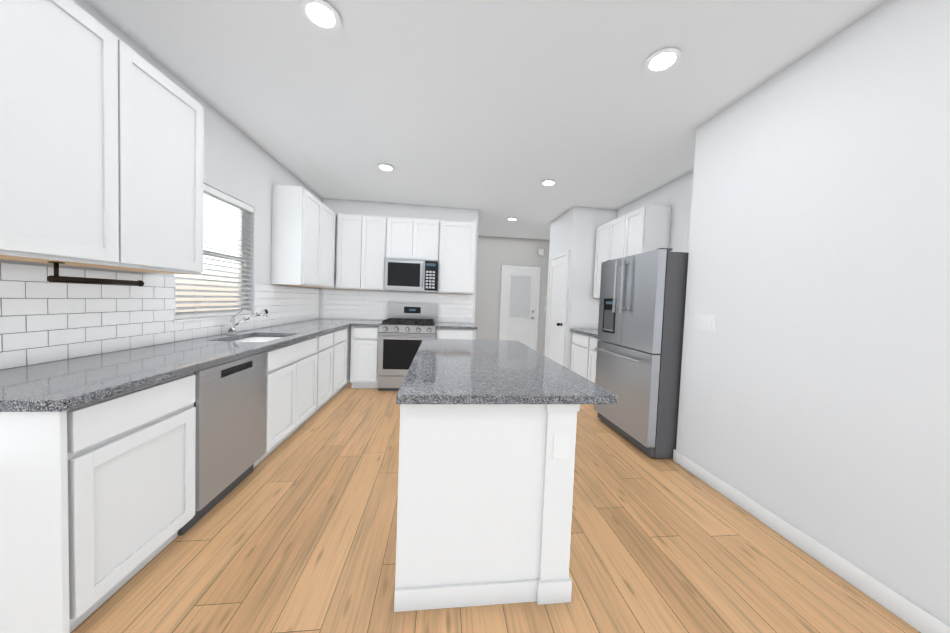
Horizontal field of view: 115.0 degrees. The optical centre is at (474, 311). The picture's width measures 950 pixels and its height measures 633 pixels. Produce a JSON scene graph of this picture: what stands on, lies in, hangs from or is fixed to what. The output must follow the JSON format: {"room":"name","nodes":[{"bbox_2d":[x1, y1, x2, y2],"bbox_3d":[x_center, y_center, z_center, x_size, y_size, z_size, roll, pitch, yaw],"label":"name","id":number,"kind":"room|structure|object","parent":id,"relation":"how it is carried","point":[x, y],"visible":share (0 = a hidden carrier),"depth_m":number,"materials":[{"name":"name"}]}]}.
{"room":"kitchen","nodes":[
{"label":"kitchen","id":0,"kind":"room"},
{"bbox_2d":[0,0,323,369],"bbox_3d":[-1.850,-0.122,-0.846,0.150,2.740,11.300,2,2,-6],"label":"wall","id":1,"kind":"structure","parent":0,"point":[235,165],"depth_m":2.76,"materials":[{"name":"white paint"}]},
{"bbox_2d":[0,0,203,274],"bbox_3d":[-1.835,-0.756,1.405,0.329,1.072,1.040,2,2,-6],"label":"upper cabinet","id":2,"kind":"object","parent":1,"relation":"attached to","point":[101,146],"visible":1,"depth_m":1.32,"materials":[{"name":"white wood"}]},
{"bbox_2d":[47,261,143,286],"bbox_3d":[-1.809,-0.174,1.470,0.044,0.090,0.399,2,2,-6],"label":"towel bar","id":3,"kind":"object","parent":2,"relation":"attached to","point":[56,277],"visible":1,"depth_m":1.39,"materials":[{"name":"brown metal"}]},
{"bbox_2d":[175,184,253,318],"bbox_3d":[-2.170,-0.485,2.548,0.060,1.043,0.884,2,2,-6],"label":"window blinds","id":4,"kind":"object","parent":1,"relation":"attached to","point":[218,194],"visible":0.58,"depth_m":2.55,"materials":[{"name":"white plastic"}]},
{"bbox_2d":[271,184,326,287],"bbox_3d":[-2.073,-0.847,3.576,0.328,1.070,0.553,2,2,-6],"label":"upper cabinet","id":5,"kind":"object","parent":1,"relation":"attached to","point":[304,233],"depth_m":3.32,"materials":[{"name":"white wood"}]},
{"bbox_2d":[323,207,336,287],"bbox_3d":[-2.119,-0.865,3.999,0.328,1.070,0.549,2,2,-6],"label":"upper cabinet","id":6,"kind":"object","parent":1,"relation":"attached to","point":[329,244],"depth_m":4.11,"materials":[{"name":"white wood"}]},
{"bbox_2d":[335,216,336,284],"bbox_3d":[-2.165,-0.882,4.417,0.328,1.070,0.410,2,2,-6],"label":"upper cabinet","id":7,"kind":"object","parent":1,"relation":"attached to","point":[335,216],"depth_m":4.38,"materials":[{"name":"white wood"}]},
{"bbox_2d":[0,193,598,369],"bbox_3d":[-0.024,-0.345,2.990,4.609,1.204,3.760,2,2,-6],"label":"backsplash","id":8,"kind":"structure","parent":0,"point":[43,319],"depth_m":2.00,"materials":[{"name":"tile"}]},
{"bbox_2d":[320,199,478,324],"bbox_3d":[-1.176,-0.309,4.834,2.370,2.740,0.150,2,2,-6],"label":"wall","id":9,"kind":"structure","parent":0,"point":[337,206],"depth_m":4.72,"materials":[{"name":"white paint"}]},
{"bbox_2d":[335,213,370,289],"bbox_3d":[-1.798,-0.871,4.498,0.414,1.070,0.328,2,2,-6],"label":"upper cabinet","id":10,"kind":"object","parent":9,"relation":"attached to","point":[351,239],"depth_m":4.34,"materials":[{"name":"white wood"}]},
{"bbox_2d":[367,215,390,290],"bbox_3d":[-1.478,-0.861,4.534,0.478,1.070,0.328,2,2,-6],"label":"upper cabinet","id":11,"kind":"object","parent":9,"relation":"attached to","point":[367,246],"depth_m":4.38,"materials":[{"name":"white wood"}]},
{"bbox_2d":[391,217,418,259],"bbox_3d":[-1.085,-1.073,4.568,0.442,0.619,0.328,2,2,-6],"label":"upper cabinet","id":12,"kind":"object","parent":9,"relation":"attached to","point":[404,231],"depth_m":4.42,"materials":[{"name":"white wood"}]},
{"bbox_2d":[384,259,437,292],"bbox_3d":[-0.940,-0.529,4.543,0.752,0.447,0.452,2,2,-6],"label":"over-the-range microwave","id":13,"kind":"object","parent":12,"relation":"attached to","point":[411,275],"visible":1,"depth_m":4.36,"materials":[{"name":"silver metal"}]},
{"bbox_2d":[419,219,438,260],"bbox_3d":[-0.769,-1.062,4.603,0.442,0.619,0.328,2,2,-6],"label":"upper cabinet","id":14,"kind":"object","parent":9,"relation":"attached to","point":[428,228],"depth_m":4.45,"materials":[{"name":"white wood"}]},
{"bbox_2d":[438,220,476,293],"bbox_3d":[-0.318,-0.821,4.662,0.628,1.070,0.328,2,2,-6],"label":"upper cabinet","id":15,"kind":"object","parent":9,"relation":"attached to","point":[457,239],"depth_m":4.51,"materials":[{"name":"white wood"}]},
{"bbox_2d":[476,244,477,291],"bbox_3d":[-0.106,-0.310,5.933,0.002,2.740,1.800,2,2,-6],"label":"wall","id":16,"kind":"structure","parent":0,"point":[477,244],"depth_m":6.83,"materials":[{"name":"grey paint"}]},
{"bbox_2d":[85,0,887,239],"bbox_3d":[0.820,-1.481,0.448,5.650,0.080,13.100,2,2,-6],"label":"ceiling","id":17,"kind":"structure","parent":0,"point":[496,113],"depth_m":2.03,"materials":[{"name":"white paint"}]},
{"bbox_2d":[300,0,340,31],"bbox_3d":[-0.797,-1.538,1.567,0.189,0.014,0.189,4,3,39],"label":"recessed light","id":18,"kind":"object","parent":17,"relation":"in","point":[322,15],"depth_m":1.56,"materials":[{"name":"white plastic"}]},
{"bbox_2d":[377,163,394,171],"bbox_3d":[-0.997,-1.613,3.385,0.189,0.014,0.189,4,3,39],"label":"recessed light","id":19,"kind":"object","parent":17,"relation":"in","point":[384,167],"depth_m":3.37,"materials":[{"name":"white plastic"}]},
{"bbox_2d":[507,217,517,220],"bbox_3d":[0.654,-1.623,5.297,0.189,0.014,0.189,4,3,39],"label":"recessed light","id":20,"kind":"object","parent":17,"relation":"in","point":[510,218],"depth_m":5.29,"materials":[{"name":"white plastic"}]},
{"bbox_2d":[540,179,556,185],"bbox_3d":[0.885,-1.552,3.644,0.189,0.014,0.189,4,3,39],"label":"recessed light","id":21,"kind":"object","parent":17,"relation":"in","point":[549,182],"depth_m":3.62,"materials":[{"name":"white plastic"}]},
{"bbox_2d":[644,47,681,73],"bbox_3d":[1.100,-1.474,1.778,0.189,0.014,0.189,4,3,39],"label":"recessed light","id":22,"kind":"object","parent":17,"relation":"in","point":[664,59],"depth_m":1.77,"materials":[{"name":"white plastic"}]},
{"bbox_2d":[71,382,919,632],"bbox_3d":[0.714,1.325,0.553,5.650,0.060,13.100,2,2,-6],"label":"floor","id":23,"kind":"structure","parent":0,"point":[295,531],"depth_m":1.50,"materials":[{"name":"brown wood"}]},
{"bbox_2d":[0,373,195,632],"bbox_3d":[-1.717,0.738,1.253,0.628,0.875,0.570,2,2,-6],"label":"base cabinet","id":24,"kind":"object","parent":23,"relation":"on","point":[97,504],"depth_m":1.08,"materials":[{"name":"white wood"}]},
{"bbox_2d":[178,351,265,535],"bbox_3d":[-1.768,0.716,1.841,0.602,0.872,0.602,2,2,-6],"label":"dishwasher","id":25,"kind":"object","parent":23,"relation":"on","point":[230,402],"visible":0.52,"depth_m":1.78,"materials":[{"name":"silver metal"}]},
{"bbox_2d":[233,334,323,466],"bbox_3d":[-1.869,0.681,2.632,0.628,0.875,0.985,2,2,-6],"label":"base cabinet","id":26,"kind":"object","parent":23,"relation":"on","point":[294,371],"depth_m":2.57,"materials":[{"name":"white wood"}]},
{"bbox_2d":[324,330,339,403],"bbox_3d":[-1.939,0.654,3.271,0.628,0.875,0.602,2,2,-6],"label":"base cabinet","id":27,"kind":"object","parent":23,"relation":"on","point":[329,338],"depth_m":3.44,"materials":[{"name":"white wood"}]},
{"bbox_2d":[336,327,347,393],"bbox_3d":[-1.986,0.636,3.700,0.628,0.875,0.568,2,2,-6],"label":"base cabinet","id":28,"kind":"object","parent":23,"relation":"on","point":[342,342],"depth_m":3.86,"materials":[{"name":"white wood"}]},
{"bbox_2d":[348,326,350,382],"bbox_3d":[-2.052,0.611,4.308,0.628,0.875,0.774,2,2,-6],"label":"base cabinet","id":29,"kind":"object","parent":23,"relation":"on","point":[349,328],"depth_m":4.20,"materials":[{"name":"white wood"}]},
{"bbox_2d":[0,319,381,411],"bbox_3d":[-1.673,0.222,2.825,1.017,0.038,3.759,2,2,-6],"label":"countertop","id":30,"kind":"structure","parent":29,"relation":"on","point":[61,385],"depth_m":1.40,"materials":[{"name":"stone"}]},
{"bbox_2d":[227,309,267,334],"bbox_3d":[-1.950,0.086,2.596,0.314,0.228,0.064,2,2,-6],"label":"faucet","id":31,"kind":"object","parent":30,"relation":"on","point":[232,323],"visible":1,"depth_m":2.58,"materials":[{"name":"silver metal"}]},
{"bbox_2d":[350,326,379,387],"bbox_3d":[-1.542,0.626,4.437,0.374,0.876,0.628,2,2,-6],"label":"base cabinet","id":32,"kind":"object","parent":23,"relation":"on","point":[364,357],"depth_m":4.13,"materials":[{"name":"white wood"}]},
{"bbox_2d":[378,303,436,390],"bbox_3d":[-0.962,0.487,4.437,0.756,1.195,0.726,2,2,-6],"label":"range","id":33,"kind":"object","parent":23,"relation":"on","point":[405,330],"visible":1,"depth_m":4.14,"materials":[{"name":"silver metal"}]},
{"bbox_2d":[436,329,474,339],"bbox_3d":[-0.317,0.667,4.573,0.552,0.876,0.628,2,2,-6],"label":"base cabinet","id":34,"kind":"object","parent":23,"relation":"on","point":[440,333],"depth_m":4.25,"materials":[{"name":"white wood"}]},
{"bbox_2d":[436,322,476,329],"bbox_3d":[-0.287,0.210,4.543,0.576,0.038,0.646,2,2,-6],"label":"countertop","id":35,"kind":"structure","parent":34,"relation":"on","point":[443,325],"depth_m":4.27,"materials":[{"name":"stone"}]},
{"bbox_2d":[394,406,579,611],"bbox_3d":[-0.030,0.772,2.059,0.751,0.876,1.632,2,2,-6],"label":"kitchen island","id":36,"kind":"object","parent":23,"relation":"on","point":[487,439],"depth_m":1.27,"materials":[{"name":"white wood"}]},
{"bbox_2d":[396,338,617,405],"bbox_3d":[0.054,0.316,2.040,0.900,0.038,1.680,2,2,-6],"label":"island countertop","id":37,"kind":"structure","parent":36,"relation":"on","point":[443,372],"depth_m":1.44,"materials":[{"name":"grey stone"}]},
{"bbox_2d":[571,332,597,382],"bbox_3d":[1.819,0.766,4.075,0.629,0.875,1.098,2,2,-6],"label":"base cabinet","id":38,"kind":"object","parent":23,"relation":"on","point":[583,356],"visible":0.25,"depth_m":4.16,"materials":[{"name":"white wood"}]},
{"bbox_2d":[570,329,597,337],"bbox_3d":[1.822,0.308,4.055,0.646,0.038,1.123,2,2,-6],"label":"countertop","id":39,"kind":"structure","parent":38,"relation":"on","point":[592,332],"depth_m":4.22,"materials":[{"name":"stone"}]},
{"bbox_2d":[594,248,688,457],"bbox_3d":[1.795,0.345,3.002,0.888,1.771,0.900,2,2,-6],"label":"refrigerator","id":40,"kind":"object","parent":23,"relation":"on","point":[642,300],"visible":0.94,"depth_m":2.62,"materials":[{"name":"silver metal"}]},
{"bbox_2d":[474,236,549,353],"bbox_3d":[1.254,-0.301,7.064,3.250,2.740,0.150,2,2,-6],"label":"wall","id":41,"kind":"structure","parent":0,"point":[494,254],"depth_m":6.90,"materials":[{"name":"grey paint"}]},
{"bbox_2d":[499,249,546,350],"bbox_3d":[1.139,-0.190,6.929,1.120,2.520,0.102,2,2,-6],"label":"hall door","id":42,"kind":"structure","parent":41,"relation":"in","point":[519,301],"depth_m":6.95,"materials":[{"name":"white wood"}]},
{"bbox_2d":[549,207,575,367],"bbox_3d":[1.702,-0.210,5.083,0.670,2.740,0.970,2,2,-6],"label":"wall","id":43,"kind":"structure","parent":0,"point":[563,229],"depth_m":4.62,"materials":[{"name":"white paint"}]},
{"bbox_2d":[544,250,569,365],"bbox_3d":[1.307,0.092,5.047,0.103,2.109,0.840,2,2,-6],"label":"pantry door","id":44,"kind":"structure","parent":43,"relation":"in","point":[557,300],"depth_m":4.99,"materials":[{"name":"white wood"}]},
{"bbox_2d":[568,0,949,625],"bbox_3d":[2.407,0.015,-0.202,0.780,2.740,11.640,2,2,-6],"label":"wall","id":45,"kind":"structure","parent":0,"point":[808,198],"depth_m":1.55,"materials":[{"name":"white paint"}]},
{"bbox_2d":[593,204,671,298],"bbox_3d":[2.024,-0.708,4.035,0.329,1.072,1.100,2,2,-6],"label":"upper cabinet","id":46,"kind":"object","parent":45,"relation":"attached to","point":[645,228],"visible":0.48,"depth_m":3.68,"materials":[{"name":"white wood"}]},
{"bbox_2d":[696,314,715,331],"bbox_3d":[1.750,0.082,2.296,0.010,0.120,0.160,2,2,-6],"label":"switch plate","id":47,"kind":"object","parent":45,"relation":"attached to","point":[706,322],"visible":1,"depth_m":2.29,"materials":[{"name":"white plastic"}]},
{"bbox_2d":[673,449,949,632],"bbox_3d":[2.141,1.383,-1.632,0.013,0.095,8.443,2,2,-6],"label":"baseboard","id":48,"kind":"structure","parent":45,"relation":"attached to","point":[915,616],"depth_m":1.53,"materials":[{"name":"white wood"}]}
]}

